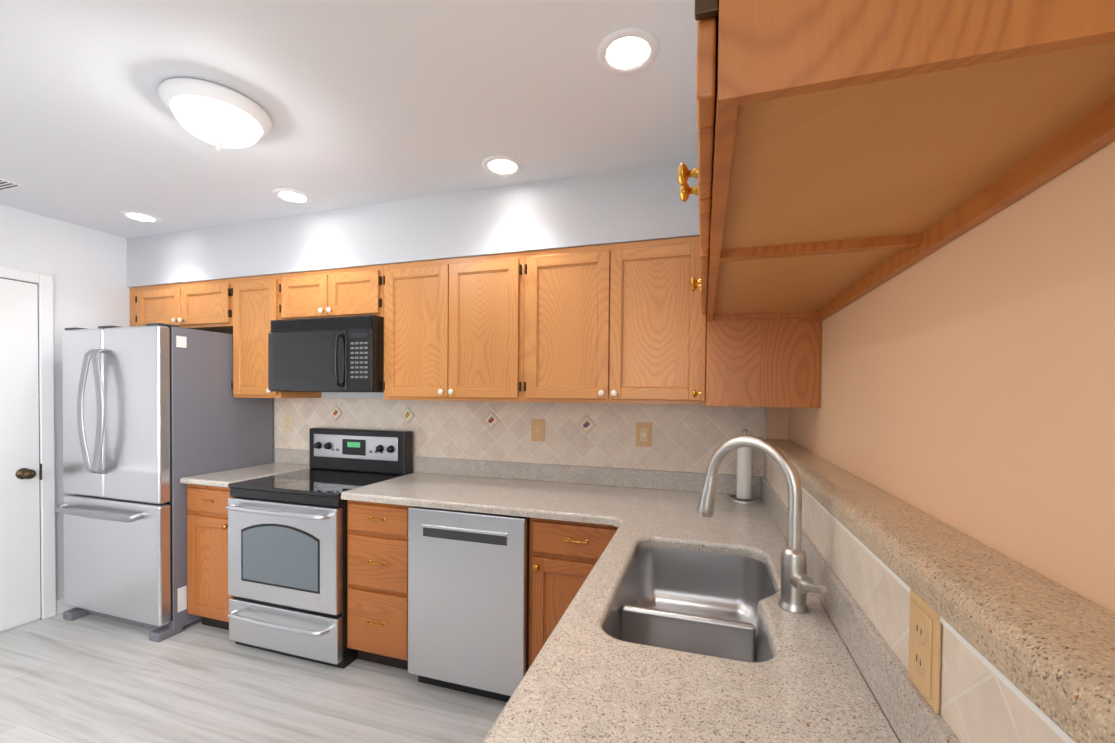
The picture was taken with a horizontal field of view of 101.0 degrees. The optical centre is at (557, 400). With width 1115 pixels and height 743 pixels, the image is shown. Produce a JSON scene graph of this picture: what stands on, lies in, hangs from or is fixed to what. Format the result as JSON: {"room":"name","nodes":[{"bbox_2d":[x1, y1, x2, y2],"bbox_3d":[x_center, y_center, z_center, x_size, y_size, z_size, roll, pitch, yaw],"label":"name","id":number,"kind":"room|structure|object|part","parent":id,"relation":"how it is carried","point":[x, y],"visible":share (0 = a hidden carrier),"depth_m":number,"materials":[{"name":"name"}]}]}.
{"room":"kitchen","nodes":[
{"label":"kitchen","id":0,"kind":"room"},
{"bbox_2d":[0,204,129,632],"bbox_3d":[-3.702,0.124,1.417,0.100,2.500,4.600,1,1,18],"label":"wall","id":1,"kind":"structure","parent":0,"point":[85,268],"depth_m":2.94,"materials":[{"name":"white paint"}]},
{"bbox_2d":[0,266,55,631],"bbox_3d":[-3.274,0.292,2.459,0.088,2.138,0.896,1,1,18],"label":"door","id":2,"kind":"structure","parent":1,"relation":"in","point":[27,530],"depth_m":2.78,"materials":[{"name":"white wood"}]},
{"bbox_2d":[56,598,75,613],"bbox_3d":[-3.659,1.330,1.420,0.012,0.090,4.600,1,1,18],"label":"baseboard","id":3,"kind":"structure","parent":1,"relation":"attached to","point":[61,606],"depth_m":2.94,"materials":[{"name":"white"}]},
{"bbox_2d":[0,612,506,742],"bbox_3d":[-1.593,1.454,0.766,4.550,0.100,4.800,1,1,18],"label":"floor","id":4,"kind":"structure","parent":0,"point":[91,678],"depth_m":2.16,"materials":[{"name":"plastic"}]},
{"bbox_2d":[55,323,272,641],"bbox_3d":[-2.555,0.454,3.025,0.869,1.808,0.790,1,1,18],"label":"fridge","id":5,"kind":"object","parent":4,"relation":"on","point":[154,414],"visible":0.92,"depth_m":2.70,"materials":[{"name":"grey metal"}]},
{"bbox_2d":[187,484,234,629],"bbox_3d":[-1.922,0.923,2.934,0.398,0.884,0.649,1,1,18],"label":"base cabinet","id":6,"kind":"object","parent":4,"relation":"on","point":[208,597],"visible":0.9,"depth_m":2.67,"materials":[{"name":"brown wood"}]},
{"bbox_2d":[226,427,412,668],"bbox_3d":[-1.384,0.781,2.703,0.754,1.185,0.705,1,1,18],"label":"range","id":7,"kind":"object","parent":4,"relation":"on","point":[287,560],"visible":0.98,"depth_m":2.45,"materials":[{"name":"grey metal"}]},
{"bbox_2d":[347,500,411,669],"bbox_3d":[-0.816,0.938,2.587,0.398,0.884,0.642,1,1,18],"label":"drawers","id":8,"kind":"object","parent":4,"relation":"on","point":[377,582],"visible":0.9,"depth_m":2.30,"materials":[{"name":"brown wood"}]},
{"bbox_2d":[408,506,529,701],"bbox_3d":[-0.343,0.948,2.413,0.603,0.878,0.632,1,1,18],"label":"dishwasher","id":9,"kind":"object","parent":4,"relation":"on","point":[468,601],"visible":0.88,"depth_m":2.12,"materials":[{"name":"grey metal"}]},
{"bbox_2d":[529,517,617,667],"bbox_3d":[0.171,0.952,2.271,0.456,0.884,0.649,1,1,18],"label":"base cabinet","id":10,"kind":"object","parent":4,"relation":"on","point":[564,556],"visible":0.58,"depth_m":2.02,"materials":[{"name":"brown wood"}]},
{"bbox_3d":[0.133,0.981,0.515,0.632,0.884,2.777,1,1,18],"label":"base cabinet","id":11,"kind":"object","parent":4,"relation":"on","visible":0},
{"bbox_2d":[180,448,309,487],"bbox_3d":[-1.917,0.410,2.929,0.394,0.127,0.639,1,1,18],"label":"countertop","id":12,"kind":"structure","parent":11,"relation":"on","point":[286,460],"depth_m":2.91,"materials":[{"name":"stone"}]},
{"bbox_2d":[341,429,960,742],"bbox_3d":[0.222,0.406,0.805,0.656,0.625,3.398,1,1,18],"label":"countertop","id":13,"kind":"structure","parent":11,"relation":"on","point":[695,611],"depth_m":1.09,"materials":[{"name":"stone"}]},
{"bbox_2d":[604,546,775,662],"bbox_3d":[0.385,0.620,1.260,0.410,0.186,0.720,1,1,18],"label":"sink","id":14,"kind":"object","parent":13,"relation":"in","point":[702,600],"depth_m":1.52,"materials":[{"name":"silver metal"}]},
{"bbox_2d":[697,436,826,613],"bbox_3d":[0.494,0.292,1.161,0.273,0.405,0.287,1,1,18],"label":"faucet","id":15,"kind":"object","parent":13,"relation":"on","point":[794,595],"depth_m":1.10,"materials":[{"name":"silver metal"}]},
{"bbox_2d":[0,0,697,237],"bbox_3d":[-1.570,-1.146,0.723,4.550,0.100,4.800,1,1,18],"label":"ceiling","id":16,"kind":"structure","parent":0,"point":[363,102],"depth_m":1.69,"materials":[{"name":"white paint"}]},
{"bbox_2d":[0,178,23,190],"bbox_3d":[-2.969,-1.131,2.384,0.300,0.007,0.160,1,1,18],"label":"ceiling vent","id":17,"kind":"object","parent":16,"relation":"in","point":[5,184],"visible":1,"depth_m":2.40,"materials":[{"name":"white metal"}]},
{"bbox_2d":[120,211,160,222],"bbox_3d":[-2.572,-1.134,2.841,0.190,0.010,0.190,1,1,18],"label":"recessed light","id":18,"kind":"object","parent":16,"relation":"in","point":[140,216],"visible":0.98,"depth_m":2.83,"materials":[{"name":"white plastic"}]},
{"bbox_2d":[157,78,272,151],"bbox_3d":[-1.278,-1.025,1.734,0.348,0.168,0.348,1,1,18],"label":"dome ceiling light","id":19,"kind":"object","parent":16,"relation":"attached to","point":[218,116],"visible":1,"depth_m":1.65,"materials":[{"name":"white glass"}]},
{"bbox_3d":[-1.278,-1.021,1.734,0.280,0.085,0.280,1,1,18],"label":"glass","id":20,"kind":"part","parent":19,"relation":"part of","materials":[{"name":"white glass"}]},
{"bbox_2d":[273,188,311,203],"bbox_3d":[-1.451,-1.119,2.522,0.190,0.010,0.190,1,1,18],"label":"recessed light","id":21,"kind":"object","parent":16,"relation":"in","point":[292,196],"visible":1,"depth_m":2.51,"materials":[{"name":"white"}]},
{"bbox_2d":[482,155,522,175],"bbox_3d":[-0.259,-1.103,2.165,0.190,0.010,0.190,1,1,18],"label":"recessed light","id":22,"kind":"object","parent":16,"relation":"in","point":[500,165],"visible":1,"depth_m":2.16,"materials":[{"name":"white"}]},
{"bbox_2d":[597,27,658,73],"bbox_3d":[0.219,-1.086,1.437,0.190,0.010,0.190,1,1,18],"label":"recessed light","id":23,"kind":"object","parent":16,"relation":"in","point":[629,50],"visible":1,"depth_m":1.43,"materials":[{"name":"white plastic"}]},
{"bbox_2d":[126,159,699,287],"bbox_3d":[-1.207,-0.941,1.946,4.309,0.343,2.054,1,1,18],"label":"wall","id":24,"kind":"structure","parent":0,"point":[642,203],"depth_m":2.49,"materials":[{"name":"grey paint"}]},
{"bbox_2d":[272,392,787,502],"bbox_3d":[-0.871,0.123,2.985,4.550,2.500,0.100,1,1,18],"label":"wall","id":25,"kind":"structure","parent":0,"point":[776,422],"depth_m":2.32,"materials":[{"name":"brown paint"}]},
{"bbox_2d":[130,278,232,333],"bbox_3d":[-2.532,-0.648,3.253,0.996,0.306,0.369,1,1,18],"label":"upper cabinet","id":26,"kind":"object","parent":25,"relation":"attached to","point":[204,305],"depth_m":3.08,"materials":[{"name":"brown wood"}]},
{"bbox_3d":[-2.958,-0.655,3.415,0.086,0.305,0.318,1,1,18],"label":"wall cabinet filler","id":27,"kind":"part","parent":26,"relation":"part of","materials":[{"name":"brown wood"}]},
{"bbox_2d":[231,274,320,397],"bbox_3d":[-1.868,-0.407,3.046,0.398,0.770,0.369,1,1,18],"label":"upper cabinet","id":28,"kind":"object","parent":25,"relation":"attached to","point":[256,301],"visible":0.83,"depth_m":2.91,"materials":[{"name":"brown wood"}]},
{"bbox_2d":[279,265,383,319],"bbox_3d":[-1.313,-0.636,2.866,0.758,0.296,0.369,1,1,18],"label":"upper cabinet","id":29,"kind":"object","parent":25,"relation":"attached to","point":[353,291],"visible":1,"depth_m":2.71,"materials":[{"name":"brown wood"}]},
{"bbox_2d":[268,315,383,391],"bbox_3d":[-1.330,-0.270,2.825,0.754,0.430,0.465,1,1,18],"label":"over-the-range microwave","id":30,"kind":"object","parent":29,"relation":"attached to","point":[337,354],"visible":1,"depth_m":2.64,"materials":[{"name":"black plastic"}]},
{"bbox_2d":[383,252,523,401],"bbox_3d":[-0.543,-0.388,2.626,0.858,0.770,0.369,1,1,18],"label":"upper cabinet","id":31,"kind":"object","parent":25,"relation":"attached to","point":[453,329],"visible":1,"depth_m":2.47,"materials":[{"name":"brown wood"}]},
{"bbox_2d":[330,405,595,433],"bbox_3d":[-0.670,0.107,2.856,1.857,0.136,0.007,1,1,18],"label":"wall tiles","id":32,"kind":"structure","parent":25,"relation":"attached to","point":[586,424],"depth_m":2.77,"materials":[{"name":"brown tile"}]},
{"bbox_2d":[274,397,764,475],"bbox_3d":[-0.492,0.285,2.810,3.222,0.588,0.008,1,1,18],"label":"wall tile","id":33,"kind":"structure","parent":25,"relation":"attached to","point":[689,437],"depth_m":2.66,"materials":[{"name":"beige tile"}]},
{"bbox_2d":[283,415,291,431],"bbox_3d":[-1.906,0.160,3.247,0.078,0.122,0.009,1,1,18],"label":"electrical outlet","id":34,"kind":"object","parent":33,"relation":"attached to","point":[287,423],"visible":1,"depth_m":3.24,"materials":[{"name":"beige plastic"}]},
{"bbox_2d":[531,419,544,441],"bbox_3d":[-0.115,0.170,2.675,0.085,0.130,0.018,1,1,18],"label":"light switch","id":35,"kind":"object","parent":33,"relation":"attached to","point":[537,429],"visible":1,"depth_m":2.68,"materials":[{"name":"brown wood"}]},
{"bbox_2d":[636,423,651,446],"bbox_3d":[0.468,0.183,2.494,0.085,0.130,0.010,1,1,18],"label":"outlet","id":36,"kind":"object","parent":33,"relation":"attached to","point":[643,434],"visible":1,"depth_m":2.49,"materials":[{"name":"beige plastic"}]},
{"bbox_2d":[523,236,706,403],"bbox_3d":[0.296,-0.377,2.359,0.900,0.770,0.369,1,1,18],"label":"upper cabinet","id":37,"kind":"object","parent":25,"relation":"attached to","point":[615,323],"visible":0.9,"depth_m":2.21,"materials":[{"name":"brown wood"}]},
{"bbox_2d":[765,504,900,742],"bbox_3d":[0.581,0.849,0.698,0.100,1.149,3.400,1,1,18],"label":"wall","id":38,"kind":"structure","parent":0,"point":[852,658],"depth_m":0.93,"materials":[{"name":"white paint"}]},
{"bbox_2d":[764,452,1075,742],"bbox_3d":[0.531,0.338,0.702,0.010,0.128,3.392,1,1,18],"label":"wall tile","id":39,"kind":"structure","parent":38,"relation":"attached to","point":[983,699],"depth_m":0.58,"materials":[{"name":"white tile"}]},
{"bbox_2d":[908,589,941,713],"bbox_3d":[0.502,0.339,0.632,0.009,0.130,0.085,1,1,18],"label":"outlet","id":40,"kind":"object","parent":39,"relation":"attached to","point":[924,663],"visible":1,"depth_m":0.62,"materials":[{"name":"beige plastic"}]},
{"bbox_2d":[766,439,1114,742],"bbox_3d":[0.577,0.244,0.690,0.116,0.060,3.398,1,1,18],"label":"granite ledge","id":41,"kind":"object","parent":38,"relation":"on","point":[1045,645],"visible":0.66,"depth_m":0.52,"materials":[{"name":"beige stone"}]},
{"bbox_2d":[788,141,1114,613],"bbox_3d":[0.520,0.183,0.079,0.140,2.500,4.600,1,1,18],"label":"wall","id":42,"kind":"structure","parent":0,"point":[967,383],"depth_m":0.65,"materials":[{"name":"brown paint"}]},
{"bbox_2d":[693,314,821,407],"bbox_3d":[0.788,-0.364,1.872,0.444,0.770,0.315,1,1,18],"label":"upper cabinet","id":43,"kind":"object","parent":42,"relation":"attached to","point":[772,362],"visible":0.56,"depth_m":1.72,"materials":[{"name":"brown wood"}]},
{"bbox_2d":[690,216,916,320],"bbox_3d":[0.616,-0.521,1.323,0.444,0.440,0.828,1,1,18],"label":"upper cabinet","id":44,"kind":"object","parent":42,"relation":"attached to","point":[804,285],"visible":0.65,"depth_m":1.22,"materials":[{"name":"brown wood"}]},
{"bbox_2d":[678,0,1114,260],"bbox_3d":[0.405,-0.512,0.658,0.444,0.440,0.563,1,1,18],"label":"upper cabinet","id":45,"kind":"object","parent":42,"relation":"attached to","point":[824,126],"visible":1,"depth_m":0.48,"materials":[{"name":"brown wood"}]},
{"bbox_2d":[816,110,1114,321],"bbox_3d":[0.731,-0.286,0.993,0.020,0.018,1.393,1,1,18],"label":"trim","id":46,"kind":"structure","parent":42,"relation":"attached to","point":[1092,139],"depth_m":0.62,"materials":[{"name":"brown wood"}]}
]}

